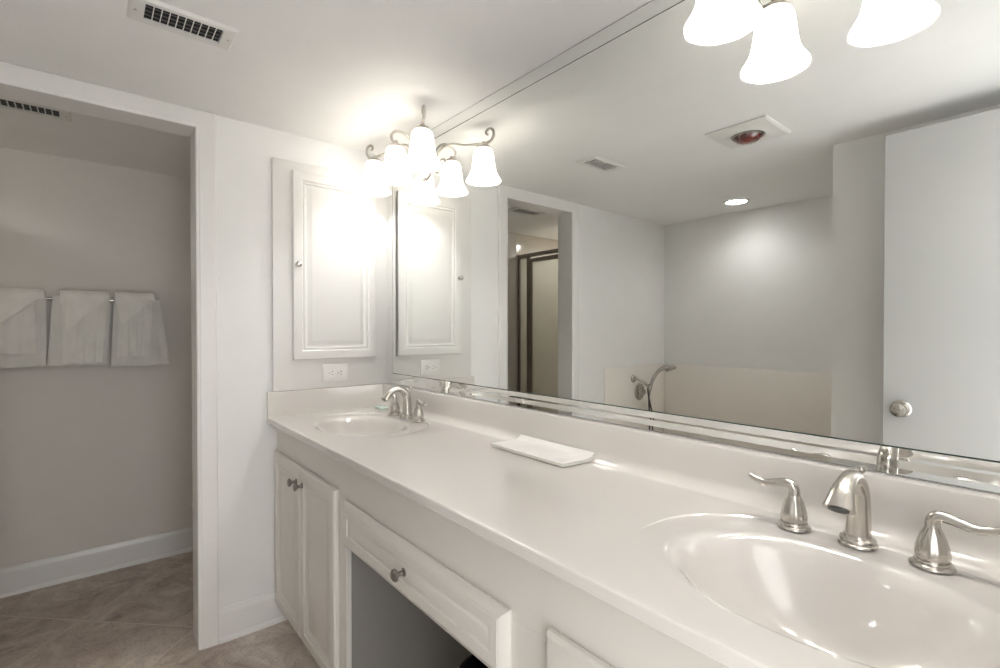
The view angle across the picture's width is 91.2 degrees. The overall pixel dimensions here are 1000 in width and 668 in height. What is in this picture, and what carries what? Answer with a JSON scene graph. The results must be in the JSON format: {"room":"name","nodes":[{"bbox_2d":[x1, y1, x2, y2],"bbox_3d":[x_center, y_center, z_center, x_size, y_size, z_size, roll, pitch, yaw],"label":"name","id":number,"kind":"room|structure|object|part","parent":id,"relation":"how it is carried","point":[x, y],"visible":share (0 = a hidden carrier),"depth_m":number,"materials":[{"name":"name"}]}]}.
{"room":"bathroom","nodes":[
{"label":"bathroom","id":0,"kind":"room"},
{"bbox_2d":[0,147,192,567],"bbox_3d":[-2.257,0.180,2.488,2.770,2.130,0.120,0,1,-40],"label":"wall","id":1,"kind":"structure","parent":0,"point":[92,456],"depth_m":2.54,"materials":[{"name":"paint"}]},
{"bbox_2d":[46,297,113,301],"bbox_3d":[-2.178,-0.173,2.426,0.795,0.048,0.071,0,1,-40],"label":"towel bar","id":2,"kind":"object","parent":1,"relation":"attached to","point":[47,298],"visible":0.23,"depth_m":2.38,"materials":[{"name":"silver metal"}]},
{"bbox_2d":[0,295,46,367],"bbox_3d":[-2.314,-0.015,2.272,0.310,0.344,0.048,0,1,-40],"label":"bath towel","id":3,"kind":"object","parent":2,"relation":"hanging from","point":[39,358],"visible":0.5,"depth_m":2.34,"materials":[{"name":"fabric"}]},
{"bbox_2d":[0,301,36,353],"bbox_3d":[-2.302,-0.053,2.275,0.222,0.294,0.086,0,1,-40],"label":"hand towel","id":4,"kind":"object","parent":3,"relation":"on","point":[18,332],"visible":0.78,"depth_m":2.29,"materials":[{"name":"fabric"}]},
{"bbox_2d":[0,288,44,321],"bbox_3d":[-2.301,-0.134,2.275,0.274,0.165,0.116,0,1,-40],"label":"washcloth","id":5,"kind":"object","parent":4,"relation":"on","point":[12,300],"visible":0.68,"depth_m":2.27,"materials":[{"name":"fabric"}]},
{"bbox_2d":[47,296,109,365],"bbox_3d":[-2.101,-0.015,2.450,0.240,0.345,0.048,0,1,-40],"label":"bath towel","id":6,"kind":"object","parent":2,"relation":"hanging from","point":[55,354],"visible":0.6,"depth_m":2.39,"materials":[{"name":"fabric"}]},
{"bbox_2d":[62,301,107,363],"bbox_3d":[-2.080,-0.029,2.460,0.174,0.347,0.086,0,1,-40],"label":"hand towel","id":7,"kind":"object","parent":6,"relation":"on","point":[84,341],"visible":0.76,"depth_m":2.44,"materials":[{"name":"fabric"}]},
{"bbox_2d":[60,290,109,329],"bbox_3d":[-2.080,-0.120,2.460,0.190,0.196,0.116,0,1,-40],"label":"washcloth","id":8,"kind":"object","parent":7,"relation":"on","point":[76,304],"visible":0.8,"depth_m":2.42,"materials":[{"name":"fabric"}]},
{"bbox_2d":[111,298,169,366],"bbox_3d":[-1.912,-0.011,2.609,0.253,0.358,0.047,0,1,-40],"label":"bath towel","id":9,"kind":"object","parent":2,"relation":"hanging from","point":[159,350],"visible":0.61,"depth_m":2.63,"materials":[{"name":"fabric"}]},
{"bbox_2d":[117,302,151,356],"bbox_3d":[-1.928,-0.043,2.588,0.150,0.322,0.085,0,1,-40],"label":"hand towel","id":10,"kind":"object","parent":9,"relation":"on","point":[133,336],"visible":0.73,"depth_m":2.57,"materials":[{"name":"fabric"}]},
{"bbox_2d":[114,292,154,323],"bbox_3d":[-1.927,-0.134,2.587,0.168,0.170,0.116,0,1,-40],"label":"washcloth","id":11,"kind":"object","parent":10,"relation":"on","point":[129,304],"visible":0.78,"depth_m":2.55,"materials":[{"name":"fabric"}]},
{"bbox_2d":[0,526,192,597],"bbox_3d":[-1.943,1.176,2.668,1.830,0.134,0.022,0,1,-40],"label":"baseboard","id":12,"kind":"structure","parent":1,"relation":"attached to","point":[25,577],"depth_m":2.53,"materials":[{"name":"paint"}]},
{"bbox_2d":[0,551,458,667],"bbox_3d":[-1.168,1.309,1.116,2.870,0.100,3.710,0,1,-40],"label":"floor","id":13,"kind":"structure","parent":0,"point":[139,615],"depth_m":2.07,"materials":[{"name":"tile"}]},
{"bbox_2d":[459,654,487,667],"bbox_3d":[0.015,1.076,1.280,0.268,0.360,0.268,0,1,-40],"label":"basket","id":14,"kind":"object","parent":13,"relation":"on","point":[471,661],"visible":0.23,"depth_m":1.36,"materials":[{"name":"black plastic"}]},
{"bbox_2d":[275,428,726,667],"bbox_3d":[-0.026,0.823,1.355,0.558,0.868,2.396,0,1,-40],"label":"vanity cabinet","id":15,"kind":"object","parent":13,"relation":"on","point":[367,575],"visible":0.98,"depth_m":1.32,"materials":[{"name":"white paint"}]},
{"bbox_3d":[-0.852,0.826,1.976,0.020,0.649,0.326,0,1,-40],"label":"door","id":16,"kind":"part","parent":15,"relation":"part of","materials":[{"name":"white paint"}]},
{"bbox_3d":[-0.788,0.561,1.855,0.033,0.031,0.031,0,1,-40],"label":"knob","id":17,"kind":"part","parent":15,"relation":"part of","materials":[{"name":"silver metal"}]},
{"bbox_3d":[-0.745,0.562,1.804,0.033,0.031,0.031,0,1,-40],"label":"knob","id":18,"kind":"part","parent":15,"relation":"part of","materials":[{"name":"silver metal"}]},
{"bbox_3d":[-0.637,0.828,1.718,0.020,0.649,0.336,0,1,-40],"label":"door","id":19,"kind":"part","parent":15,"relation":"part of","materials":[{"name":"white paint"}]},
{"bbox_3d":[-0.253,0.597,1.217,0.033,0.031,0.031,0,1,-40],"label":"knob","id":20,"kind":"part","parent":15,"relation":"part of","materials":[{"name":"silver metal"}]},
{"bbox_3d":[-0.294,0.887,1.732,0.487,0.730,0.018,0,1,-40],"label":"kneehole panel","id":21,"kind":"part","parent":15,"relation":"part of","materials":[{"name":"white wood"}]},
{"bbox_3d":[-0.238,0.597,1.238,0.020,0.142,0.790,0,1,-40],"label":"drawer","id":22,"kind":"part","parent":15,"relation":"part of","materials":[{"name":"white paint"}]},
{"bbox_3d":[0.193,0.838,0.724,0.020,0.649,0.340,0,1,-40],"label":"door","id":23,"kind":"part","parent":15,"relation":"part of","materials":[{"name":"white paint"}]},
{"bbox_2d":[267,383,999,667],"bbox_3d":[-0.017,0.382,1.358,0.559,0.252,2.397,0,1,-40],"label":"countertop","id":24,"kind":"structure","parent":15,"relation":"on","point":[673,533],"depth_m":0.89,"materials":[{"name":"stone"}]},
{"bbox_2d":[277,408,459,448],"bbox_3d":[-0.541,0.430,1.949,0.475,0.145,0.670,0,1,-40],"label":"sink basin","id":25,"kind":"object","parent":24,"relation":"in","point":[347,429],"depth_m":2.00,"materials":[{"name":"white ceramic"}]},
{"bbox_2d":[374,405,387,408],"bbox_3d":[-0.566,0.348,2.334,0.040,0.010,0.072,0,1,-40],"label":"soap","id":26,"kind":"object","parent":24,"relation":"on","point":[376,406],"visible":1,"depth_m":2.32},
{"bbox_2d":[381,386,426,422],"bbox_3d":[-0.431,0.289,2.066,0.147,0.138,0.363,0,1,-40],"label":"faucet","id":27,"kind":"object","parent":24,"relation":"on","point":[418,416],"visible":1,"depth_m":2.07,"materials":[{"name":"silver metal"}]},
{"bbox_3d":[-0.493,0.282,2.191,0.092,0.033,0.021,0,1,40],"label":"lever","id":28,"kind":"part","parent":27,"relation":"part of","materials":[{"name":"silver metal"}]},
{"bbox_3d":[-0.466,0.351,2.169,0.058,0.013,0.058,0,1,-40],"label":"handle","id":29,"kind":"part","parent":27,"relation":"part of","materials":[{"name":"silver metal"}]},
{"bbox_3d":[-0.466,0.320,2.168,0.046,0.052,0.046,0,1,-40],"label":"handle","id":30,"kind":"part","parent":27,"relation":"part of","materials":[{"name":"silver metal"}]},
{"bbox_3d":[-0.435,0.286,2.063,0.138,0.133,0.047,0,1,-40],"label":"spout","id":31,"kind":"part","parent":27,"relation":"part of","materials":[{"name":"silver metal"}]},
{"bbox_3d":[-0.397,0.349,2.095,0.060,0.018,0.060,0,1,-40],"label":"spout","id":32,"kind":"part","parent":27,"relation":"part of","materials":[{"name":"silver metal"}]},
{"bbox_3d":[-0.337,0.352,2.014,0.058,0.013,0.058,0,1,-40],"label":"handle","id":33,"kind":"part","parent":27,"relation":"part of","materials":[{"name":"silver metal"}]},
{"bbox_3d":[-0.337,0.322,2.014,0.046,0.052,0.046,0,1,-40],"label":"handle","id":34,"kind":"part","parent":27,"relation":"part of","materials":[{"name":"silver metal"}]},
{"bbox_3d":[-0.319,0.284,1.983,0.021,0.033,0.092,0,1,-30],"label":"lever","id":35,"kind":"part","parent":27,"relation":"part of","materials":[{"name":"silver metal"}]},
{"bbox_2d":[490,435,593,466],"bbox_3d":[0.118,0.349,1.479,0.123,0.026,0.327,0,1,-40],"label":"tray","id":36,"kind":"object","parent":24,"relation":"on","point":[553,453],"visible":1,"depth_m":1.45,"materials":[{"name":"ceramic"}]},
{"bbox_2d":[548,492,999,667],"bbox_3d":[0.477,0.442,0.729,0.475,0.145,0.670,0,1,-40],"label":"sink basin","id":37,"kind":"object","parent":24,"relation":"in","point":[723,568],"depth_m":0.80,"materials":[{"name":"white ceramic"}]},
{"bbox_2d":[748,465,999,574],"bbox_3d":[0.597,0.301,0.835,0.147,0.138,0.363,0,1,-40],"label":"faucet","id":38,"kind":"object","parent":24,"relation":"on","point":[849,495],"visible":1,"depth_m":0.81,"materials":[{"name":"silver metal"}]},
{"bbox_3d":[0.535,0.294,0.960,0.092,0.033,0.021,0,1,40],"label":"lever","id":39,"kind":"part","parent":38,"relation":"part of","materials":[{"name":"silver metal"}]},
{"bbox_3d":[0.562,0.363,0.937,0.058,0.013,0.058,0,1,-40],"label":"handle","id":40,"kind":"part","parent":38,"relation":"part of","materials":[{"name":"silver metal"}]},
{"bbox_3d":[0.562,0.333,0.937,0.046,0.052,0.046,0,1,-40],"label":"handle","id":41,"kind":"part","parent":38,"relation":"part of","materials":[{"name":"silver metal"}]},
{"bbox_2d":[827,506,849,513],"bbox_3d":[0.548,0.285,0.794,0.015,0.014,0.032,0,1,-40],"label":"outlet","id":42,"kind":"object","parent":38,"relation":"attached to","point":[838,509],"depth_m":0.79,"materials":[{"name":"metal"}]},
{"bbox_3d":[0.593,0.299,0.832,0.138,0.133,0.047,0,1,-40],"label":"spout","id":43,"kind":"part","parent":38,"relation":"part of","materials":[{"name":"silver metal"}]},
{"bbox_3d":[0.630,0.361,0.864,0.060,0.018,0.060,0,1,-40],"label":"spout","id":44,"kind":"part","parent":38,"relation":"part of","materials":[{"name":"silver metal"}]},
{"bbox_3d":[0.643,0.251,0.873,0.015,0.034,0.015,0,1,6],"label":"lift rod","id":45,"kind":"part","parent":38,"relation":"part of","materials":[{"name":"silver metal"}]},
{"bbox_3d":[0.691,0.365,0.783,0.058,0.013,0.058,0,1,-40],"label":"handle","id":46,"kind":"part","parent":38,"relation":"part of","materials":[{"name":"silver metal"}]},
{"bbox_3d":[0.691,0.334,0.783,0.046,0.052,0.046,0,1,-40],"label":"handle","id":47,"kind":"part","parent":38,"relation":"part of","materials":[{"name":"silver metal"}]},
{"bbox_3d":[0.709,0.296,0.752,0.021,0.033,0.092,0,1,-30],"label":"lever","id":48,"kind":"part","parent":38,"relation":"part of","materials":[{"name":"silver metal"}]},
{"bbox_2d":[216,115,384,608],"bbox_3d":[-1.538,0.188,1.720,2.650,2.130,0.110,0,1,-40],"label":"wall","id":49,"kind":"structure","parent":0,"point":[247,444],"depth_m":2.05,"materials":[{"name":"paint"}]},
{"bbox_2d":[0,61,218,649],"bbox_3d":[-1.454,0.187,1.791,0.717,2.130,0.146,0,1,-40],"label":"trim","id":50,"kind":"structure","parent":49,"relation":"attached to","point":[17,82],"depth_m":1.94,"materials":[{"name":"paint"}]},
{"bbox_2d":[219,591,287,644],"bbox_3d":[-1.023,1.182,2.075,0.297,0.134,0.022,0,1,-40],"label":"baseboard","id":51,"kind":"structure","parent":49,"relation":"attached to","point":[236,620],"depth_m":2.05,"materials":[{"name":"paint"}]},
{"bbox_2d":[271,157,387,391],"bbox_3d":[-0.755,-0.255,2.254,0.536,1.003,0.067,0,1,-40],"label":"medicine cabinet","id":52,"kind":"object","parent":49,"relation":"attached to","point":[330,299],"visible":0.97,"depth_m":2.22,"materials":[{"name":"paint"}]},
{"bbox_3d":[-0.876,-0.303,2.128,0.025,0.025,0.030,0,1,-40],"label":"knob","id":53,"kind":"part","parent":52,"relation":"part of","materials":[{"name":"silver metal"}]},
{"bbox_3d":[-0.755,-0.301,2.261,0.390,0.829,0.018,0,1,-40],"label":"door","id":54,"kind":"part","parent":52,"relation":"part of","materials":[{"name":"paint"}]},
{"bbox_2d":[323,363,347,382],"bbox_3d":[-0.760,0.180,2.268,0.119,0.082,0.008,0,1,-40],"label":"electrical outlet","id":55,"kind":"object","parent":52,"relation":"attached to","point":[331,372],"visible":1,"depth_m":2.27,"materials":[{"name":"white plastic"}]},
{"bbox_2d":[328,370,334,376],"bbox_3d":[-0.774,0.180,2.253,0.031,0.033,0.002,0,1,-40],"label":"socket","id":56,"kind":"object","parent":55,"relation":"attached to","point":[331,373],"depth_m":2.25,"materials":[{"name":"white plastic"}]},
{"bbox_2d":[337,369,343,375],"bbox_3d":[-0.743,0.180,2.280,0.031,0.033,0.002,0,1,-40],"label":"socket","id":57,"kind":"object","parent":55,"relation":"attached to","point":[340,372],"depth_m":2.28,"materials":[{"name":"white plastic"}]},
{"bbox_2d":[0,0,651,178],"bbox_3d":[-1.168,-0.921,1.093,2.870,0.100,3.710,0,1,-40],"label":"ceiling","id":58,"kind":"structure","parent":0,"point":[352,74],"depth_m":1.57,"materials":[{"name":"paint"}]},
{"bbox_2d":[0,97,71,121],"bbox_3d":[-1.833,-0.873,1.883,0.280,0.011,0.130,0,1,-40],"label":"ceiling vent","id":59,"kind":"object","parent":58,"relation":"in","point":[6,103],"visible":0.98,"depth_m":1.91,"materials":[{"name":"white metal"}]},
{"bbox_2d":[126,0,238,49],"bbox_3d":[-0.886,-0.868,1.375,0.253,0.011,0.128,0,1,-40],"label":"ceiling vent","id":60,"kind":"object","parent":58,"relation":"in","point":[155,13],"visible":1,"depth_m":1.37,"materials":[{"name":"white metal"}]},
{"bbox_2d":[387,249,999,494],"bbox_3d":[0.240,0.189,1.571,0.110,2.130,2.400,0,1,-40],"label":"wall","id":61,"kind":"structure","parent":0,"point":[387,249],"depth_m":1.13,"materials":[{"name":"paint"}]},
{"bbox_2d":[387,0,999,493],"bbox_3d":[0.201,-0.311,1.518,0.010,1.127,2.370,0,1,-40],"label":"wall mirror","id":62,"kind":"object","parent":61,"relation":"attached to","point":[783,236],"visible":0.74,"depth_m":1.10,"materials":[{"name":"silver mirror"}]},
{"bbox_2d":[358,105,441,196],"bbox_3d":[-0.412,-0.752,2.065,0.223,0.221,0.597,0,1,-40],"label":"vanity light","id":63,"kind":"object","parent":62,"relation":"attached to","point":[422,159],"visible":1,"depth_m":2.01,"materials":[{"name":"white glass"}]},
{"bbox_3d":[-0.569,-0.712,2.224,0.151,0.137,0.151,0,1,-40],"label":"lamp shade","id":64,"kind":"part","parent":63,"relation":"part of","materials":[{"name":"white glass"}]},
{"bbox_3d":[-0.490,-0.791,2.176,0.295,0.145,0.012,0,1,31],"label":"arm","id":65,"kind":"part","parent":63,"relation":"part of","materials":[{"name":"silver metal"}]},
{"bbox_3d":[-0.436,-0.710,2.049,0.151,0.137,0.151,0,1,-40],"label":"lamp shade","id":66,"kind":"part","parent":63,"relation":"part of","materials":[{"name":"white glass"}]},
{"bbox_3d":[-0.409,-0.797,2.071,0.123,0.123,0.012,0,1,-40],"label":"arm","id":67,"kind":"part","parent":63,"relation":"part of","materials":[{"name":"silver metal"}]},
{"bbox_3d":[-0.296,-0.709,1.871,0.151,0.137,0.151,0,1,-40],"label":"lamp shade","id":68,"kind":"part","parent":63,"relation":"part of","materials":[{"name":"white glass"}]},
{"bbox_3d":[-0.326,-0.789,1.964,0.012,0.145,0.307,0,1,-17],"label":"arm","id":69,"kind":"part","parent":63,"relation":"part of","materials":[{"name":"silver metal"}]},
{"bbox_3d":[-0.358,-0.726,2.114,0.078,0.124,0.124,0,1,-40],"label":"plate","id":70,"kind":"part","parent":63,"relation":"part of","materials":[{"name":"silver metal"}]},
{"bbox_2d":[683,0,762,45],"bbox_3d":[0.611,-0.740,0.840,0.223,0.221,0.597,0,1,-40],"label":"vanity light","id":71,"kind":"object","parent":62,"relation":"attached to","point":[711,22],"visible":1,"depth_m":1.04,"materials":[{"name":"white glass"}]}
]}

